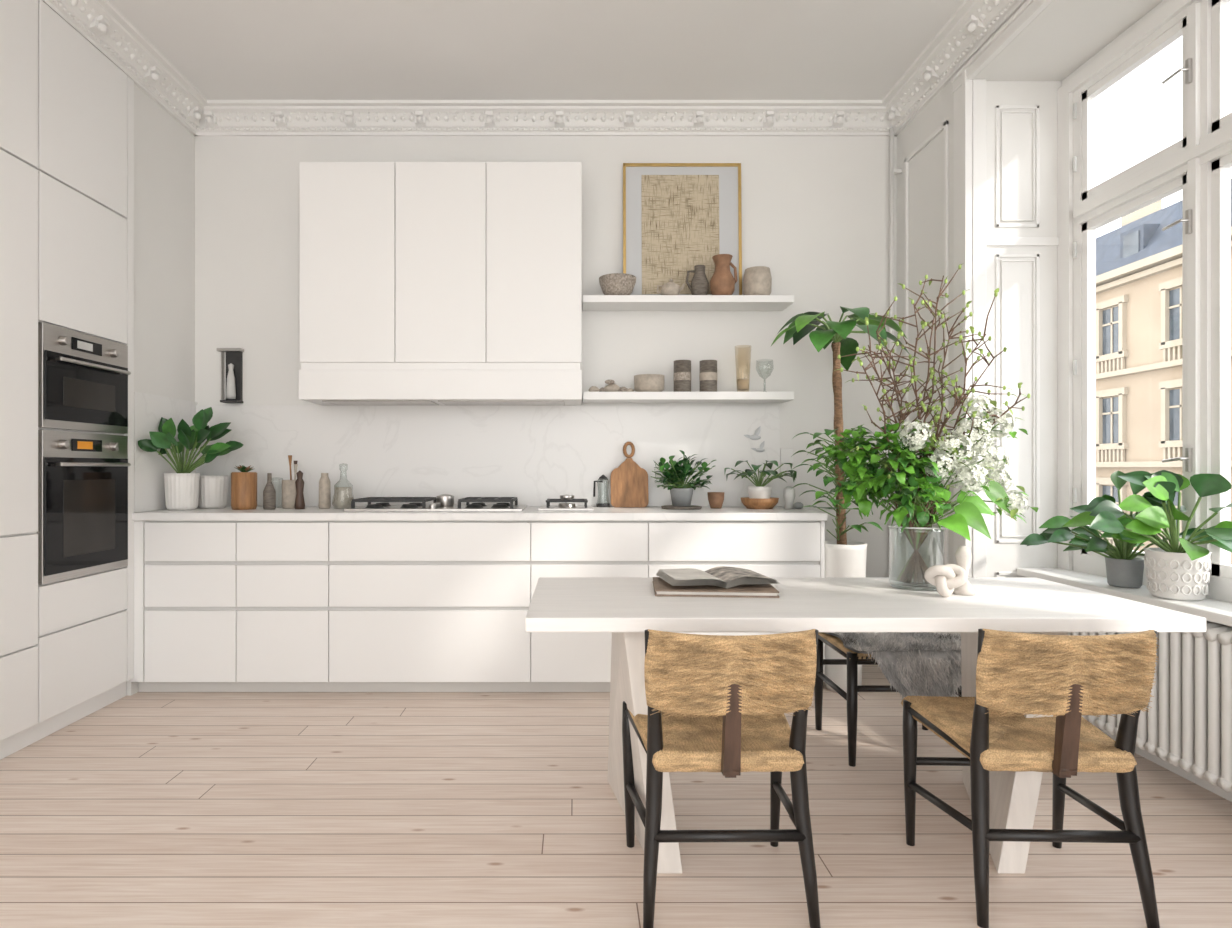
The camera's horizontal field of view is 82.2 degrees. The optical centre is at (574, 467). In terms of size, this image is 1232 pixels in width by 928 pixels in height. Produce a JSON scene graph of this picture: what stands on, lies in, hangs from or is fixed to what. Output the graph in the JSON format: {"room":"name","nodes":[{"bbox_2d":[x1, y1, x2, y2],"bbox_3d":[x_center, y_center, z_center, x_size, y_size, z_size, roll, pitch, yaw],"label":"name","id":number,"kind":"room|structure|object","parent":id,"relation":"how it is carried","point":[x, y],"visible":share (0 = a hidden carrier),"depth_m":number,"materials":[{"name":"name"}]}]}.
{"room":"kitchen","nodes":[
{"label":"kitchen","id":0,"kind":"room"},
{"bbox_2d":[126,84,194,695],"bbox_3d":[-2.635,-0.476,3.908,0.730,3.280,0.605,0,0,0],"label":"wall","id":1,"kind":"structure","parent":0,"point":[164,149],"depth_m":3.88,"materials":[{"name":"paint"}]},
{"bbox_2d":[108,0,964,99],"bbox_3d":[-0.292,-2.176,0.700,5.415,0.120,7.400,0,0,0],"label":"ceiling","id":2,"kind":"structure","parent":0,"point":[226,49],"depth_m":3.53,"materials":[{"name":"paint"}]},
{"bbox_2d":[195,136,895,576],"bbox_3d":[-0.292,-0.476,4.305,5.415,3.280,0.190,0,0,0],"label":"wall","id":3,"kind":"structure","parent":0,"point":[815,210],"depth_m":4.21,"materials":[{"name":"paint"}]},
{"bbox_2d":[217,348,243,402],"bbox_3d":[-2.045,-0.547,4.170,0.140,0.322,0.080,0,0,0],"label":"wall niche","id":4,"kind":"object","parent":3,"relation":"attached to","point":[234,356],"visible":1,"depth_m":4.19,"materials":[{"name":"metal"}]},
{"bbox_2d":[299,362,581,404],"bbox_3d":[-0.736,-0.473,4.029,1.548,0.210,0.359,0,0,0],"label":"range hood","id":5,"kind":"object","parent":3,"relation":"attached to","point":[321,383],"visible":1,"depth_m":3.85,"materials":[{"name":"paint"}]},
{"bbox_2d":[300,162,581,369],"bbox_3d":[-0.737,-1.127,4.035,1.546,1.097,0.349,0,0,0],"label":"upper cabinet","id":6,"kind":"object","parent":3,"relation":"attached to","point":[400,261],"visible":0.94,"depth_m":3.86,"materials":[{"name":"paint"}]},
{"bbox_2d":[134,392,779,511],"bbox_3d":[-0.525,-0.082,3.910,3.490,0.619,0.600,0,0,0],"label":"backsplash","id":7,"kind":"structure","parent":3,"relation":"attached to","point":[533,454],"depth_m":4.20,"materials":[{"name":"white stone"}]},
{"bbox_2d":[744,426,764,451],"bbox_3d":[1.065,-0.172,4.190,0.126,0.155,0.015,0,0,0],"label":"wall ornament","id":8,"kind":"object","parent":7,"relation":"attached to","point":[757,431],"visible":1,"depth_m":4.19,"materials":[{"name":"white ceramic"}]},
{"bbox_2d":[194,100,896,135],"bbox_3d":[-0.170,-2.049,4.133,4.201,0.135,0.155,0,0,0],"label":"trim","id":9,"kind":"structure","parent":3,"relation":"attached to","point":[218,117],"depth_m":4.13,"materials":[{"name":"paint"}]},
{"bbox_2d":[583,295,793,310],"bbox_3d":[0.641,-0.956,4.095,1.192,0.040,0.229,0,0,0],"label":"wall shelf","id":10,"kind":"object","parent":3,"relation":"attached to","point":[590,302],"visible":1,"depth_m":3.99,"materials":[{"name":"paint"}]},
{"bbox_2d":[599,273,635,294],"bbox_3d":[0.245,-1.034,4.060,0.216,0.115,0.216,0,0,0],"label":"stoneware bowl","id":11,"kind":"object","parent":10,"relation":"on","point":[614,283],"visible":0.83,"depth_m":3.98,"materials":[{"name":"grey stone"}]},
{"bbox_2d":[656,279,684,294],"bbox_3d":[0.552,-1.035,4.069,0.124,0.116,0.120,0,0,-45],"label":"teapot","id":12,"kind":"object","parent":10,"relation":"on","point":[670,288],"visible":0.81,"depth_m":4.02,"materials":[{"name":"beige ceramic"}]},
{"bbox_2d":[623,163,741,294],"bbox_3d":[0.635,-1.393,4.179,0.700,0.830,0.054,0,0,0],"label":"framed picture","id":13,"kind":"object","parent":10,"relation":"on","point":[677,217],"visible":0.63,"depth_m":4.18,"materials":[{"name":"beige paper"}]},
{"bbox_2d":[686,265,708,294],"bbox_3d":[0.715,-1.072,4.085,0.120,0.190,0.104,0,0,36],"label":"jug","id":14,"kind":"object","parent":10,"relation":"on","point":[699,285],"visible":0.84,"depth_m":4.05,"materials":[{"name":"grey ceramic"}]},
{"bbox_2d":[710,254,737,294],"bbox_3d":[0.847,-1.095,4.050,0.139,0.235,0.139,0,0,45],"label":"pitcher","id":15,"kind":"object","parent":10,"relation":"on","point":[722,282],"visible":0.86,"depth_m":4.01,"materials":[{"name":"brown ceramic"}]},
{"bbox_2d":[743,266,771,294],"bbox_3d":[1.050,-1.060,4.060,0.160,0.165,0.160,0,0,0],"label":"ceramic vase","id":16,"kind":"object","parent":10,"relation":"on","point":[757,280],"visible":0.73,"depth_m":4.00,"materials":[{"name":"beige ceramic"}]},
{"bbox_2d":[583,392,793,402],"bbox_3d":[0.641,-0.408,4.095,1.192,0.045,0.229,0,0,0],"label":"wall shelf","id":17,"kind":"object","parent":3,"relation":"attached to","point":[588,397],"visible":1,"depth_m":3.98,"materials":[{"name":"paint"}]},
{"bbox_2d":[589,380,633,391],"bbox_3d":[0.208,-0.469,4.059,0.260,0.078,0.081,0,0,0],"label":"stone collection","id":18,"kind":"object","parent":17,"relation":"on","point":[611,387],"visible":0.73,"depth_m":4.04},
{"bbox_2d":[634,374,664,391],"bbox_3d":[0.430,-0.482,4.080,0.176,0.100,0.176,0,0,0],"label":"bowl","id":19,"kind":"object","parent":17,"relation":"on","point":[642,382],"visible":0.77,"depth_m":4.01,"materials":[{"name":"beige ceramic"}]},
{"bbox_2d":[673,360,690,391],"bbox_3d":[0.620,-0.524,4.070,0.102,0.185,0.102,0,0,0],"label":"canister","id":20,"kind":"object","parent":17,"relation":"on","point":[682,368],"visible":0.82,"depth_m":4.03,"materials":[{"name":"grey ceramic"}]},
{"bbox_2d":[699,360,716,391],"bbox_3d":[0.770,-0.524,4.070,0.102,0.185,0.102,0,0,0],"label":"canister","id":21,"kind":"object","parent":17,"relation":"on","point":[708,368],"visible":0.81,"depth_m":4.03,"materials":[{"name":"grey ceramic"}]},
{"bbox_2d":[735,345,750,389],"bbox_3d":[0.970,-0.567,4.070,0.094,0.270,0.094,0,0,0],"label":"drinking glass","id":22,"kind":"object","parent":17,"relation":"on","point":[742,384],"visible":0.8,"depth_m":4.04,"materials":[{"name":"beige glass"}]},
{"bbox_2d":[780,448,792,473],"bbox_3d":[1.262,-0.041,4.198,0.075,0.150,0.040,0,0,0],"label":"wall switch","id":23,"kind":"object","parent":3,"relation":"attached to","point":[786,454],"visible":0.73,"depth_m":4.20,"materials":[{"name":"paint"}]},
{"bbox_2d":[0,665,1231,927],"bbox_3d":[-0.292,1.214,0.700,5.415,0.100,7.400,0,0,0],"label":"floor","id":24,"kind":"structure","parent":0,"point":[146,809],"depth_m":2.29,"materials":[{"name":"beige wood"}]},
{"bbox_2d":[0,0,133,759],"bbox_3d":[-2.560,-0.408,2.300,0.620,3.145,2.600,0,0,0],"label":"tall cabinet","id":25,"kind":"object","parent":24,"relation":"on","point":[67,110],"visible":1,"depth_m":3.02,"materials":[{"name":"paint"}]},
{"bbox_2d":[37,430,130,584],"bbox_3d":[-2.232,0.166,3.253,0.072,0.653,0.567,0,0,0],"label":"built-in oven","id":26,"kind":"object","parent":25,"relation":"in","point":[83,477],"visible":1,"depth_m":3.19,"materials":[{"name":"metal"}]},
{"bbox_2d":[38,322,130,433],"bbox_3d":[-2.232,-0.393,3.253,0.072,0.443,0.567,0,0,0],"label":"microwave oven","id":27,"kind":"object","parent":25,"relation":"in","point":[83,378],"visible":1,"depth_m":3.19,"materials":[{"name":"metal"}]},
{"bbox_2d":[131,521,824,691],"bbox_3d":[-0.497,0.718,3.905,3.544,0.893,0.609,0,0,0],"label":"base cabinet","id":28,"kind":"object","parent":24,"relation":"on","point":[220,606],"visible":0.8,"depth_m":3.60,"materials":[{"name":"paint"}]},
{"bbox_2d":[132,506,827,520],"bbox_3d":[-0.491,0.249,3.897,3.555,0.040,0.625,0,0,0],"label":"countertop","id":29,"kind":"structure","parent":28,"relation":"on","point":[310,513],"depth_m":3.58,"materials":[{"name":"white stone"}]},
{"bbox_2d":[138,407,242,510],"bbox_3d":[-2.053,-0.058,3.862,0.385,0.572,0.486,0,0,0],"label":"potted plant","id":30,"kind":"object","parent":29,"relation":"on","point":[182,486],"visible":1,"depth_m":3.79,"materials":[{"name":"green plant"}]},
{"bbox_2d":[198,475,228,508],"bbox_3d":[-2.065,0.136,4.015,0.168,0.185,0.168,0,0,0],"label":"ceramic pot","id":31,"kind":"object","parent":29,"relation":"on","point":[213,489],"visible":0.91,"depth_m":3.95,"materials":[{"name":"white ceramic"}]},
{"bbox_2d":[231,465,256,509],"bbox_3d":[-1.830,0.106,3.900,0.132,0.245,0.132,0,0,0],"label":"wooden planter","id":32,"kind":"object","parent":29,"relation":"on","point":[243,483],"visible":1,"depth_m":3.85,"materials":[{"name":"brown wood"}]},
{"bbox_2d":[263,473,275,509],"bbox_3d":[-1.690,0.129,3.900,0.064,0.200,0.064,0,0,0],"label":"bottle","id":33,"kind":"object","parent":29,"relation":"on","point":[269,493],"visible":1,"depth_m":3.88,"materials":[{"name":"grey ceramic"}]},
{"bbox_2d":[282,455,297,508],"bbox_3d":[-1.619,0.078,4.001,0.083,0.300,0.080,0,0,-30],"label":"jar","id":34,"kind":"object","parent":29,"relation":"on","point":[288,486],"visible":0.94,"depth_m":3.97,"materials":[{"name":"beige ceramic"}]},
{"bbox_2d":[294,470,304,508],"bbox_3d":[-1.530,0.121,3.920,0.056,0.215,0.056,0,0,0],"label":"pepper mill","id":35,"kind":"object","parent":29,"relation":"on","point":[299,500],"visible":1,"depth_m":3.90,"materials":[{"name":"brown wood"}]},
{"bbox_2d":[319,473,330,508],"bbox_3d":[-1.420,0.129,4.000,0.066,0.200,0.066,0,0,0],"label":"bottle","id":36,"kind":"object","parent":29,"relation":"on","point":[324,482],"visible":1,"depth_m":3.97,"materials":[{"name":"beige ceramic"}]},
{"bbox_2d":[332,464,353,508],"bbox_3d":[-1.300,0.101,3.960,0.124,0.255,0.124,0,0,0],"label":"glass bottle","id":37,"kind":"object","parent":29,"relation":"on","point":[343,496],"visible":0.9,"depth_m":3.92,"materials":[{"name":"clear glass"}]},
{"bbox_2d":[344,494,526,510],"bbox_3d":[-0.750,0.188,3.930,0.940,0.082,0.420,0,0,0],"label":"gas cooktop","id":38,"kind":"object","parent":29,"relation":"in","point":[444,502],"visible":1,"depth_m":3.81,"materials":[{"name":"metal"}]},
{"bbox_2d":[538,494,593,509],"bbox_3d":[-0.050,0.189,3.950,0.300,0.080,0.300,0,0,0],"label":"gas burner","id":39,"kind":"object","parent":29,"relation":"on","point":[566,498],"visible":1,"depth_m":3.90,"materials":[{"name":"metal"}]},
{"bbox_2d":[593,475,609,506],"bbox_3d":[0.163,0.134,4.130,0.082,0.190,0.082,0,0,-45],"label":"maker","id":40,"kind":"object","parent":29,"relation":"on","point":[603,477],"visible":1,"depth_m":4.12,"materials":[{"name":"silver glass"}]},
{"bbox_2d":[610,442,648,506],"bbox_3d":[0.318,0.037,4.130,0.220,0.383,0.078,0,0,0],"label":"cutting board","id":41,"kind":"object","parent":29,"relation":"on","point":[629,481],"visible":1,"depth_m":4.11,"materials":[{"name":"brown wood"}]},
{"bbox_2d":[651,450,715,509],"bbox_3d":[0.606,0.063,3.963,0.368,0.331,0.415,0,0,0],"label":"potted fern","id":42,"kind":"object","parent":29,"relation":"on","point":[681,493],"visible":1,"depth_m":3.93,"materials":[{"name":"green plant"}]},
{"bbox_2d":[707,492,724,508],"bbox_3d":[0.800,0.183,4.000,0.096,0.090,0.096,0,0,0],"label":"terracotta cup","id":43,"kind":"object","parent":29,"relation":"on","point":[715,499],"visible":1,"depth_m":3.97,"materials":[{"name":"brown ceramic"}]},
{"bbox_2d":[724,460,796,508],"bbox_3d":[1.040,0.093,3.983,0.360,0.271,0.341,0,0,0],"label":"trailing houseplant","id":44,"kind":"object","parent":29,"relation":"on","point":[759,497],"visible":1,"depth_m":3.92,"materials":[{"name":"green plant"}]},
{"bbox_2d":[783,486,803,508],"bbox_3d":[1.212,0.166,3.928,0.068,0.125,0.117,0,0,-28],"label":"decorative figurine","id":45,"kind":"object","parent":29,"relation":"on","point":[788,492],"visible":1,"depth_m":3.92,"materials":[{"name":"ceramic"}]},
{"bbox_2d":[622,629,820,927],"bbox_3d":[0.395,0.787,1.965,0.498,0.758,0.470,0,0,-1],"label":"dining chair","id":46,"kind":"object","parent":24,"relation":"on","point":[722,701],"visible":0.98,"depth_m":1.79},
{"bbox_2d":[771,306,909,692],"bbox_3d":[1.366,0.162,3.688,0.707,2.005,0.652,0,0,0],"label":"potted tree","id":47,"kind":"object","parent":24,"relation":"on","point":[843,558],"visible":0.66,"depth_m":3.66,"materials":[{"name":"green plant"}]},
{"bbox_2d":[525,577,1205,873],"bbox_3d":[0.820,0.793,2.353,1.920,0.742,0.735,0,0,0],"label":"dining table","id":48,"kind":"object","parent":24,"relation":"on","point":[625,607],"visible":0.79,"depth_m":2.10,"materials":[{"name":"white wood"}]},
{"bbox_2d":[653,566,779,597],"bbox_3d":[0.476,0.392,2.446,0.425,0.059,0.324,0,0,0],"label":"open book","id":49,"kind":"object","parent":48,"relation":"on","point":[722,581],"visible":1,"depth_m":2.36,"materials":[{"name":"white paper"}]},
{"bbox_2d":[817,263,1037,590],"bbox_3d":[1.248,-0.157,2.473,0.732,1.156,0.420,0,0,-6],"label":"flower arrangement","id":50,"kind":"object","parent":48,"relation":"on","point":[915,511],"visible":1,"depth_m":2.44,"materials":[{"name":"white"}]},
{"bbox_2d":[924,546,974,596],"bbox_3d":[1.250,0.342,2.325,0.190,0.162,0.096,0,0,-23],"label":"knot sculpture","id":51,"kind":"object","parent":48,"relation":"on","point":[948,579],"visible":1,"depth_m":2.30,"materials":[{"name":"ceramic"}]},
{"bbox_2d":[814,632,961,766],"bbox_3d":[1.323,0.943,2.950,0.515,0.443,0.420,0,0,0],"label":"dining chair","id":52,"kind":"object","parent":24,"relation":"on","point":[853,659],"visible":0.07,"depth_m":2.76,"materials":[{"name":"black wood"}]},
{"bbox_2d":[824,632,961,698],"bbox_3d":[1.333,0.808,2.890,0.559,0.297,0.480,0,0,0],"label":"sheepskin throw","id":53,"kind":"object","parent":52,"relation":"on","point":[913,663],"visible":0.77,"depth_m":2.71,"materials":[{"name":"grey fur"}]},
{"bbox_2d":[901,629,1159,927],"bbox_3d":[1.254,0.787,1.965,0.498,0.758,0.470,0,0,2],"label":"dining chair","id":54,"kind":"object","parent":24,"relation":"on","point":[1068,678],"visible":1,"depth_m":1.81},
{"bbox_2d":[1067,621,1231,792],"bbox_3d":[2.190,0.848,2.289,0.128,0.633,1.881,0,0,0],"label":"radiator","id":55,"kind":"object","parent":24,"relation":"on","point":[1188,724],"visible":0.38,"depth_m":2.45,"materials":[{"name":"metal"}]},
{"bbox_2d":[896,80,1061,634],"bbox_3d":[2.167,-0.476,3.815,0.495,3.280,0.790,0,0,0],"label":"wall","id":56,"kind":"structure","parent":0,"point":[926,168],"depth_m":3.42,"materials":[{"name":"paint"}]},
{"bbox_2d":[890,128,901,576],"bbox_3d":[1.887,-0.416,4.150,0.066,3.160,0.024,0,0,0],"label":"pipe","id":57,"kind":"object","parent":56,"relation":"attached to","point":[893,171],"visible":0.46,"depth_m":4.14,"materials":[{"name":"metal"}]},
{"bbox_2d":[972,0,1162,80],"bbox_3d":[2.167,-1.996,2.310,0.495,0.240,2.220,0,0,0],"label":"ceiling","id":58,"kind":"structure","parent":0,"point":[1066,34],"depth_m":3.08,"materials":[{"name":"paint"}]},
{"bbox_3d":[-2.635,-0.476,-1.003,0.730,3.280,3.995,0,0,0],"label":"wall","id":59,"kind":"structure","parent":0,"visible":0},
{"bbox_2d":[42,0,206,135],"bbox_3d":[-2.192,-2.049,0.957,0.155,0.135,6.506,0,0,0],"label":"trim","id":60,"kind":"structure","parent":59,"relation":"attached to","point":[99,22],"depth_m":3.50,"materials":[{"name":"paint"}]},
{"bbox_3d":[2.167,-0.476,-0.900,0.495,3.280,4.200,0,0,0],"label":"wall","id":61,"kind":"structure","parent":0,"visible":0},
{"bbox_2d":[882,0,1026,134],"bbox_3d":[1.843,-2.049,0.957,0.155,0.135,6.506,0,0,0],"label":"trim","id":62,"kind":"structure","parent":61,"relation":"attached to","point":[974,22],"depth_m":3.50,"materials":[{"name":"paint"}]},
{"bbox_2d":[904,0,1058,696],"bbox_3d":[2.120,-0.391,2.590,0.480,3.110,2.980,0,0,0],"label":"trim","id":63,"kind":"structure","parent":61,"relation":"attached to","point":[971,241],"depth_m":3.41,"materials":[{"name":"paint"}]},
{"bbox_3d":[2.357,0.844,2.310,0.115,0.640,2.220,0,0,0],"label":"wall","id":64,"kind":"structure","parent":0,"visible":0},
{"bbox_2d":[952,695,1231,801],"bbox_3d":[2.103,1.094,2.705,0.395,0.140,3.010,0,0,0],"label":"baseboard","id":65,"kind":"structure","parent":64,"relation":"attached to","point":[1191,777],"depth_m":2.66,"materials":[{"name":"paint"}]},
{"bbox_2d":[1017,568,1231,626],"bbox_3d":[2.250,0.501,2.310,0.220,0.035,2.220,0,0,0],"label":"window sill","id":66,"kind":"structure","parent":64,"relation":"on","point":[1216,611],"depth_m":2.74,"materials":[{"name":"paint"}]},
{"bbox_2d":[1020,471,1212,587],"bbox_3d":[2.090,0.247,2.882,0.471,0.471,0.690,0,0,0],"label":"potted houseplant","id":67,"kind":"object","parent":66,"relation":"on","point":[1124,569],"visible":0.62,"depth_m":2.86,"materials":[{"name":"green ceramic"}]},
{"bbox_2d":[1062,470,1231,600],"bbox_3d":[2.106,0.245,2.676,0.475,0.476,0.683,0,0,0],"label":"rubber plant","id":68,"kind":"object","parent":66,"relation":"on","point":[1174,570],"visible":1,"depth_m":2.58,"materials":[{"name":"green plant"}]},
{"bbox_2d":[1057,0,1231,602],"bbox_3d":[2.347,-0.676,2.310,0.136,2.400,2.220,0,0,0],"label":"window","id":69,"kind":"structure","parent":64,"relation":"in","point":[1199,164],"depth_m":2.76,"materials":[{"name":"paint"}]},
{"label":"outside","id":70,"kind":"structure","parent":0,"visible":0},
{"bbox_3d":[31.350,10.264,30.000,57.300,0.200,120.000,0,0,0],"label":"ground","id":71,"kind":"structure","parent":70,"visible":0},
{"bbox_2d":[1096,178,1231,564],"bbox_3d":[26.525,-0.836,32.760,8.550,22.000,57.520,0,0,0],"label":"building","id":72,"kind":"structure","parent":71,"relation":"on","point":[1139,265],"depth_m":28.45,"materials":[{"name":"beige paint"}]}
]}

